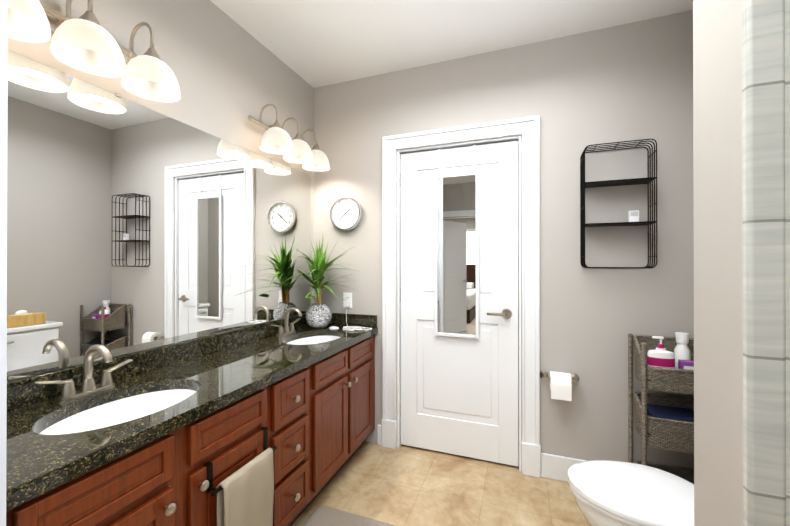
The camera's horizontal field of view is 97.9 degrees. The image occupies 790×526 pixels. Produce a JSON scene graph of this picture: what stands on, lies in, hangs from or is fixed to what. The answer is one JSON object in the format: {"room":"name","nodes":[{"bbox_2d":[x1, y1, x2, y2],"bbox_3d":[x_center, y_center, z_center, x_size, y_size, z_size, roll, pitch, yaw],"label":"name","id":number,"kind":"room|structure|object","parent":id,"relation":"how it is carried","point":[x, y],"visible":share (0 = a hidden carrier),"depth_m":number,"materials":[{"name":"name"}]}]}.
{"room":"bathroom","nodes":[
{"label":"bathroom","id":0,"kind":"room"},
{"bbox_2d":[0,0,7,525],"bbox_3d":[-1.028,-0.033,0.691,0.552,2.600,0.138,0,0,20],"label":"wall","id":1,"kind":"structure","parent":0,"point":[3,187],"depth_m":0.66,"materials":[{"name":"white paint"}]},
{"bbox_2d":[7,0,313,381],"bbox_3d":[-1.268,-0.032,1.010,0.120,2.600,3.690,0,0,20],"label":"wall","id":2,"kind":"structure","parent":0,"point":[231,75],"depth_m":1.73,"materials":[{"name":"grey paint"}]},
{"bbox_2d":[8,0,180,101],"bbox_3d":[-1.024,-0.789,1.130,0.256,0.275,0.594,0,0,20],"label":"sconce","id":3,"kind":"object","parent":2,"relation":"attached to","point":[86,42],"visible":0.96,"depth_m":1.14,"materials":[{"name":"white glass"}]},
{"bbox_2d":[7,50,310,380],"bbox_3d":[-0.943,-0.147,1.706,0.008,1.019,1.819,0,0,20],"label":"wall mirror","id":4,"kind":"object","parent":2,"relation":"attached to","point":[132,227],"visible":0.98,"depth_m":1.37,"materials":[{"name":"clear glass"}]},
{"bbox_2d":[248,103,329,170],"bbox_3d":[-0.640,-0.786,2.172,0.256,0.275,0.594,0,0,20],"label":"sconce","id":5,"kind":"object","parent":2,"relation":"attached to","point":[276,138],"visible":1,"depth_m":2.08,"materials":[{"name":"white glass"}]},
{"bbox_2d":[291,441,589,525],"bbox_3d":[0.149,1.292,0.485,3.100,0.050,3.690,0,0,20],"label":"floor","id":6,"kind":"structure","parent":0,"point":[404,485],"depth_m":1.90,"materials":[{"name":"tile"}]},
{"bbox_2d":[6,307,377,525],"bbox_3d":[-0.677,0.774,1.630,0.554,0.992,1.867,0,0,20],"label":"bathroom vanity","id":7,"kind":"object","parent":6,"relation":"on","point":[140,438],"visible":0.98,"depth_m":1.22,"materials":[{"name":"brown wood"}]},
{"bbox_2d":[203,427,276,495],"bbox_3d":[-0.548,0.700,1.238,0.058,0.088,0.306,0,0,20],"label":"towel bar","id":8,"kind":"object","parent":7,"relation":"attached to","point":[209,465],"visible":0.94,"depth_m":1.12,"materials":[{"name":"black metal"}]},
{"bbox_2d":[217,448,273,525],"bbox_3d":[-0.522,0.967,1.228,0.045,0.495,0.243,0,0,20],"label":"hanging towel","id":9,"kind":"object","parent":8,"relation":"hanging from","point":[245,495],"visible":0.98,"depth_m":1.22,"materials":[{"name":"beige fabric"}]},
{"bbox_2d":[280,237,359,328],"bbox_3d":[-0.487,0.119,2.277,0.402,0.663,0.402,0,0,20],"label":"potted plant","id":10,"kind":"object","parent":7,"relation":"on","point":[318,314],"visible":1,"depth_m":2.35,"materials":[{"name":"plant"}]},
{"bbox_2d":[302,506,395,525],"bbox_3d":[-0.283,1.260,1.193,0.620,0.015,1.060,0,0,20],"label":"mat","id":11,"kind":"object","parent":6,"relation":"on","point":[324,516],"visible":1,"depth_m":1.68,"materials":[{"name":"beige fabric"}]},
{"bbox_2d":[568,460,693,525],"bbox_3d":[1.013,0.879,1.239,0.702,0.780,0.470,0,0,20],"label":"toilet","id":12,"kind":"object","parent":6,"relation":"on","point":[612,493],"visible":0.38,"depth_m":1.25,"materials":[{"name":"white ceramic"}]},
{"bbox_2d":[628,333,693,483],"bbox_3d":[1.385,0.826,1.714,0.328,0.888,0.248,0,0,20],"label":"rack","id":13,"kind":"object","parent":6,"relation":"on","point":[666,434],"visible":0.44,"depth_m":1.66,"materials":[{"name":"grey wicker"}]},
{"bbox_2d":[647,336,674,368],"bbox_3d":[1.307,0.479,1.691,0.113,0.236,0.056,0,0,20],"label":"lotion bottle","id":14,"kind":"object","parent":13,"relation":"on","point":[660,355],"visible":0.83,"depth_m":1.68,"materials":[{"name":"white plastic"}]},
{"bbox_2d":[647,404,693,421],"bbox_3d":[1.382,0.804,1.705,0.243,0.138,0.180,0,0,20],"label":"cloth","id":15,"kind":"object","parent":13,"relation":"on","point":[674,413],"visible":0.38,"depth_m":1.69,"materials":[{"name":"blue fabric"}]},
{"bbox_2d":[674,332,690,368],"bbox_3d":[1.441,0.475,1.727,0.064,0.246,0.064,0,0,20],"label":"bottle","id":16,"kind":"object","parent":13,"relation":"on","point":[682,351],"visible":0.62,"depth_m":1.71,"materials":[{"name":"white plastic"}]},
{"bbox_2d":[678,359,693,369],"bbox_3d":[1.402,0.534,1.650,0.060,0.128,0.042,0,0,20],"label":"box","id":17,"kind":"object","parent":13,"relation":"on","point":[686,364],"visible":0.38,"depth_m":1.64,"materials":[{"name":"purple cardboard"}]},
{"bbox_2d":[210,0,692,87],"bbox_3d":[0.149,-1.358,0.492,3.100,0.050,3.690,0,0,20],"label":"ceiling","id":18,"kind":"structure","parent":0,"point":[316,43],"depth_m":1.93,"materials":[{"name":"white paint"}]},
{"bbox_2d":[314,10,693,471],"bbox_3d":[0.816,-0.004,2.156,3.000,2.650,0.140,0,0,20],"label":"wall","id":19,"kind":"structure","parent":0,"point":[578,93],"depth_m":1.99,"materials":[{"name":"grey paint"}]},
{"bbox_2d":[330,196,362,230],"bbox_3d":[-0.355,-0.358,2.489,0.250,0.250,0.042,0,0,20],"label":"wall clock","id":20,"kind":"object","parent":19,"relation":"attached to","point":[346,212],"visible":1,"depth_m":2.48,"materials":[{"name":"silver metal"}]},
{"bbox_2d":[329,292,371,330],"bbox_3d":[-0.283,0.333,2.363,0.286,0.238,0.226,0,0,20],"label":"outlet","id":21,"kind":"object","parent":19,"relation":"attached to","point":[347,297],"visible":1,"depth_m":2.47,"materials":[{"name":"white plastic"}]},
{"bbox_2d":[400,140,518,466],"bbox_3d":[0.391,0.250,2.245,0.779,2.016,0.098,0,0,20],"label":"door","id":22,"kind":"structure","parent":19,"relation":"in","point":[460,396],"depth_m":2.23,"materials":[{"name":"white wood"}]},
{"bbox_2d":[434,144,478,338],"bbox_3d":[0.407,-0.140,2.263,0.290,1.244,0.061,0,0,20],"label":"mirror","id":23,"kind":"object","parent":22,"relation":"hanging from","point":[456,254],"visible":0.96,"depth_m":2.24,"materials":[{"name":"white mirror"}]},
{"bbox_2d":[381,115,540,477],"bbox_3d":[0.408,0.197,2.279,1.018,2.150,0.150,0,0,20],"label":"door frame","id":24,"kind":"structure","parent":19,"relation":"attached to","point":[527,129],"depth_m":2.13,"materials":[{"name":"white wood"}]},
{"bbox_2d":[540,371,578,400],"bbox_3d":[0.945,0.694,1.970,0.212,0.137,0.115,0,0,20],"label":"toilet paper holder","id":25,"kind":"object","parent":19,"relation":"attached to","point":[560,386],"visible":0.98,"depth_m":1.93,"materials":[{"name":"white paper"}]},
{"bbox_2d":[541,453,586,481],"bbox_3d":[1.217,1.201,1.919,0.745,0.140,0.020,0,0,20],"label":"baseboard","id":26,"kind":"structure","parent":19,"relation":"attached to","point":[555,467],"depth_m":2.01,"materials":[{"name":"white wood"}]},
{"bbox_2d":[580,139,657,267],"bbox_3d":[1.202,-0.304,1.867,0.331,0.666,0.130,0,0,20],"label":"shelf","id":27,"kind":"object","parent":19,"relation":"attached to","point":[607,183],"visible":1,"depth_m":1.86,"materials":[{"name":"black metal"}]},
{"bbox_2d":[628,210,638,221],"bbox_3d":[1.280,-0.247,1.846,0.045,0.066,0.032,0,0,20],"label":"shelf box","id":28,"kind":"object","parent":27,"relation":"on","point":[633,216],"visible":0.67,"depth_m":1.83,"materials":[{"name":"white plastic"}]},
{"bbox_2d":[693,0,742,525],"bbox_3d":[0.964,-0.033,0.729,0.455,2.600,0.214,0,0,20],"label":"wall","id":29,"kind":"structure","parent":0,"point":[718,268],"depth_m":0.79,"materials":[{"name":"grey paint"}]},
{"bbox_2d":[742,0,789,525],"bbox_3d":[1.224,-0.033,0.507,1.095,2.600,0.022,0,0,20],"label":"shower wall tile","id":30,"kind":"structure","parent":29,"relation":"attached to","point":[766,222],"depth_m":0.68,"materials":[{"name":"grey tile"}]}
]}

